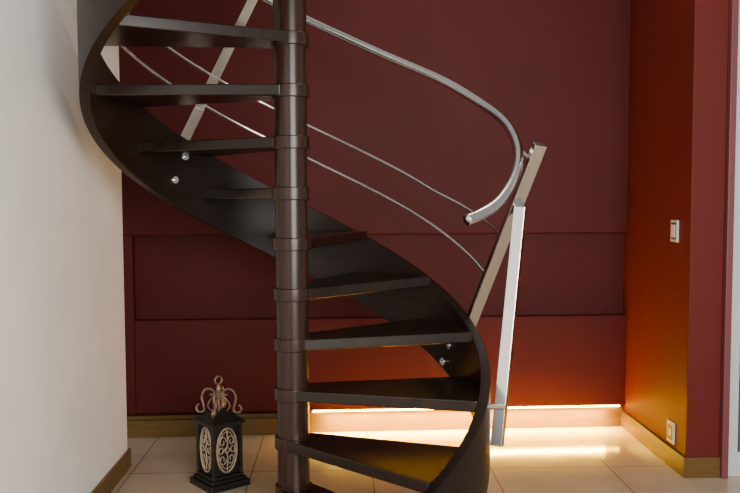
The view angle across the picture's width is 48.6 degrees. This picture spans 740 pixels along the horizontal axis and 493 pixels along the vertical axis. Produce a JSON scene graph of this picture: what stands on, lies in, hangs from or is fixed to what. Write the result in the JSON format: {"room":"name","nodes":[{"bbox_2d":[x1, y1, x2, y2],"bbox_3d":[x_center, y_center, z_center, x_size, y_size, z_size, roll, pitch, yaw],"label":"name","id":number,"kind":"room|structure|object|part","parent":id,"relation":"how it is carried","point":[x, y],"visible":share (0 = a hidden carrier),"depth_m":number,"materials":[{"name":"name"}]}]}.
{"room":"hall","nodes":[
{"label":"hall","id":0,"kind":"room"},
{"bbox_2d":[0,0,126,492],"bbox_3d":[-1.212,-0.418,1.517,0.120,3.400,5.130,0,3,-2],"label":"wall","id":1,"kind":"structure","parent":0,"point":[63,408],"depth_m":3.12,"materials":[{"name":"white paint"}]},
{"bbox_2d":[91,448,130,492],"bbox_3d":[-1.139,1.231,1.626,0.014,0.095,5.144,0,3,-2],"label":"baseboard","id":2,"kind":"structure","parent":1,"relation":"attached to","point":[111,479],"depth_m":3.90,"materials":[{"name":"brown wood"}]},
{"bbox_2d":[127,233,623,414],"bbox_3d":[-0.183,-0.619,4.796,3.565,3.400,0.140,0,3,-3],"label":"wall","id":3,"kind":"structure","parent":0,"point":[177,276],"depth_m":4.79,"materials":[{"name":"paint"}]},
{"bbox_2d":[123,236,135,413],"bbox_3d":[-1.649,0.449,4.682,0.610,1.022,0.070,0,3,-3],"label":"panel","id":4,"kind":"object","parent":3,"relation":"attached to","point":[128,241],"visible":0.21,"depth_m":4.67,"materials":[{"name":"paint"}]},
{"bbox_2d":[127,417,276,437],"bbox_3d":[-1.152,1.044,4.718,1.600,0.095,0.038,0,3,-3],"label":"trim","id":5,"kind":"structure","parent":3,"relation":"attached to","point":[262,425],"depth_m":4.70,"materials":[{"name":"brown wood"}]},
{"bbox_2d":[119,0,630,235],"bbox_3d":[-0.229,-1.190,4.664,3.468,2.243,0.070,0,3,-3],"label":"panel","id":6,"kind":"object","parent":3,"relation":"attached to","point":[558,70],"visible":0.48,"depth_m":4.69,"materials":[{"name":"paint"}]},
{"bbox_2d":[127,406,622,431],"bbox_3d":[-0.223,1.026,4.805,3.465,0.115,0.034,0,3,-3],"label":"baseboard","id":7,"kind":"structure","parent":3,"relation":"attached to","point":[348,421],"depth_m":4.82,"materials":[{"name":"brown wood"}]},
{"bbox_2d":[134,314,625,413],"bbox_3d":[0.083,0.679,4.794,2.858,0.537,0.070,0,3,-3],"label":"panel","id":8,"kind":"object","parent":3,"relation":"attached to","point":[558,359],"visible":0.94,"depth_m":4.75,"materials":[{"name":"paint"}]},
{"bbox_2d":[313,409,427,411],"bbox_3d":[0.004,0.955,4.763,0.663,0.007,0.036,0,3,-3],"label":"strip light","id":9,"kind":"object","parent":8,"relation":"attached to","point":[427,409],"depth_m":4.77,"materials":[{"name":"white plastic"}]},
{"bbox_2d":[508,405,619,408],"bbox_3d":[1.142,0.947,4.827,0.669,0.007,0.036,0,3,-3],"label":"strip light","id":10,"kind":"object","parent":8,"relation":"attached to","point":[589,405],"depth_m":4.84,"materials":[{"name":"white plastic"}]},
{"bbox_2d":[111,426,739,492],"bbox_3d":[0.437,1.291,2.163,5.800,0.100,6.100,0,3,-2],"label":"floor","id":11,"kind":"structure","parent":0,"point":[610,459],"depth_m":4.16,"materials":[{"name":"beige tile"}]},
{"bbox_2d":[190,375,249,492],"bbox_3d":[-0.721,0.876,3.917,0.210,0.526,0.210,-3,4,-40],"label":"decorative lantern","id":12,"kind":"object","parent":11,"relation":"on","point":[219,445],"visible":1,"depth_m":3.88,"materials":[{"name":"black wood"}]},
{"bbox_3d":[-0.822,0.958,3.931,0.016,0.237,0.016,-3,4,-40],"label":"corner post","id":13,"kind":"part","parent":12,"relation":"part of","materials":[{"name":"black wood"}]},
{"bbox_3d":[-0.775,0.961,3.877,0.010,0.220,0.117,-3,4,-40],"label":"oval frame","id":14,"kind":"part","parent":12,"relation":"part of","materials":[{"name":"beige metal"}]},
{"bbox_3d":[-0.775,0.961,3.877,0.007,0.196,0.015,-3,4,-40],"label":"stem","id":15,"kind":"part","parent":12,"relation":"part of","materials":[{"name":"beige metal"}]},
{"bbox_3d":[-0.775,0.961,3.877,0.005,0.181,0.095,-3,4,-40],"label":"oval frame","id":16,"kind":"part","parent":12,"relation":"part of","materials":[{"name":"beige metal"}]},
{"bbox_3d":[-0.750,0.733,3.911,0.057,0.117,0.009,0,3,5],"label":"crown","id":17,"kind":"part","parent":12,"relation":"part of","materials":[{"name":"brown metal"}]},
{"bbox_3d":[-0.729,0.964,3.821,0.016,0.237,0.016,-3,4,-40],"label":"corner post","id":18,"kind":"part","parent":12,"relation":"part of","materials":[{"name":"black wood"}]},
{"bbox_3d":[-0.721,0.724,3.908,0.010,0.139,0.010,-3,4,-40],"label":"finial stem","id":19,"kind":"part","parent":12,"relation":"part of","materials":[{"name":"brown metal"}]},
{"bbox_3d":[-0.721,0.832,3.915,0.181,0.015,0.181,-3,4,-40],"label":"cornice","id":20,"kind":"part","parent":12,"relation":"part of","materials":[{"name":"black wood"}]},
{"bbox_3d":[-0.692,0.733,3.906,0.043,0.117,0.043,-3,4,-40],"label":"crown","id":21,"kind":"part","parent":12,"relation":"part of","materials":[{"name":"brown metal"}]},
{"bbox_3d":[-0.675,0.961,3.868,0.095,0.181,0.005,-3,4,-40],"label":"oval frame","id":22,"kind":"part","parent":12,"relation":"part of","materials":[{"name":"beige metal"}]},
{"bbox_3d":[-0.675,0.961,3.868,0.117,0.220,0.010,-3,4,-40],"label":"oval frame","id":23,"kind":"part","parent":12,"relation":"part of","materials":[{"name":"beige metal"}]},
{"bbox_3d":[-0.675,0.961,3.868,0.015,0.196,0.007,-3,4,-40],"label":"stem","id":24,"kind":"part","parent":12,"relation":"part of","materials":[{"name":"beige metal"}]},
{"bbox_3d":[-0.619,0.958,3.913,0.016,0.237,0.016,-3,4,-40],"label":"corner post","id":25,"kind":"part","parent":12,"relation":"part of","materials":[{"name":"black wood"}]},
{"bbox_2d":[77,0,546,492],"bbox_3d":[-0.300,-0.486,3.182,1.664,3.330,1.648,2,4,38],"label":"spiral staircase","id":26,"kind":"structure","parent":11,"relation":"on","point":[278,221],"depth_m":3.19,"materials":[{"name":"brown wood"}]},
{"bbox_3d":[-0.446,-0.671,3.323,1.613,1.623,1.204,-3,5,-42],"label":"infill rod","id":27,"kind":"part","parent":26,"relation":"part of","materials":[{"name":"metal"}]},
{"bbox_3d":[-0.415,-0.835,3.305,1.622,1.613,1.256,-3,4,-38],"label":"infill rod","id":28,"kind":"part","parent":26,"relation":"part of","materials":[{"name":"metal"}]},
{"bbox_3d":[-0.311,-1.127,3.239,1.704,2.057,1.462,-1,4,-20],"label":"handrail","id":29,"kind":"part","parent":26,"relation":"part of","materials":[{"name":"metal"}]},
{"bbox_2d":[621,0,728,456],"bbox_3d":[1.598,-0.603,4.432,0.165,3.400,1.065,0,3,-2],"label":"wall","id":30,"kind":"structure","parent":0,"point":[673,291],"depth_m":4.08,"materials":[{"name":"paint"}]},
{"bbox_2d":[621,410,686,477],"bbox_3d":[1.517,1.050,4.434,0.014,0.100,0.905,0,3,-2],"label":"baseboard","id":31,"kind":"structure","parent":30,"relation":"attached to","point":[660,448],"depth_m":4.35,"materials":[{"name":"brown wood"}]},
{"bbox_2d":[667,419,674,444],"bbox_3d":[1.525,0.941,4.164,0.014,0.110,0.084,0,3,-2],"label":"wall outlet","id":32,"kind":"object","parent":30,"relation":"attached to","point":[670,425],"visible":1,"depth_m":4.15,"materials":[{"name":"white plastic"}]},
{"bbox_2d":[670,220,678,241],"bbox_3d":[1.521,-0.077,4.102,0.016,0.110,0.084,0,3,-2],"label":"light switch","id":33,"kind":"object","parent":30,"relation":"attached to","point":[674,235],"visible":1,"depth_m":4.08,"materials":[{"name":"white plastic"}]},
{"bbox_2d":[686,457,719,477],"bbox_3d":[1.622,1.076,3.993,0.165,0.100,0.014,0,3,-2],"label":"trim","id":34,"kind":"structure","parent":30,"relation":"attached to","point":[697,467],"depth_m":3.99,"materials":[{"name":"brown wood"}]},
{"bbox_2d":[719,0,738,478],"bbox_3d":[1.714,-0.175,3.963,0.032,2.600,0.130,0,3,-2],"label":"trim","id":35,"kind":"structure","parent":30,"relation":"attached to","point":[733,4],"depth_m":3.91,"materials":[{"name":"red"}]},
{"bbox_2d":[728,0,739,475],"bbox_3d":[2.101,-0.176,3.961,0.736,2.600,0.040,0,3,-2],"label":"door","id":36,"kind":"structure","parent":30,"relation":"in","point":[738,445],"depth_m":3.96,"materials":[{"name":"grey paint"}]},
{"bbox_3d":[1.761,-0.174,3.949,0.056,2.600,0.040,0,3,-2],"label":"door stile","id":37,"kind":"part","parent":36,"relation":"part of","materials":[{"name":"white wood"}]},
{"bbox_3d":[2.133,1.062,4.036,0.680,0.120,0.040,0,3,-2],"label":"bottom door rail","id":38,"kind":"part","parent":36,"relation":"part of","materials":[{"name":"white wood"}]}
]}

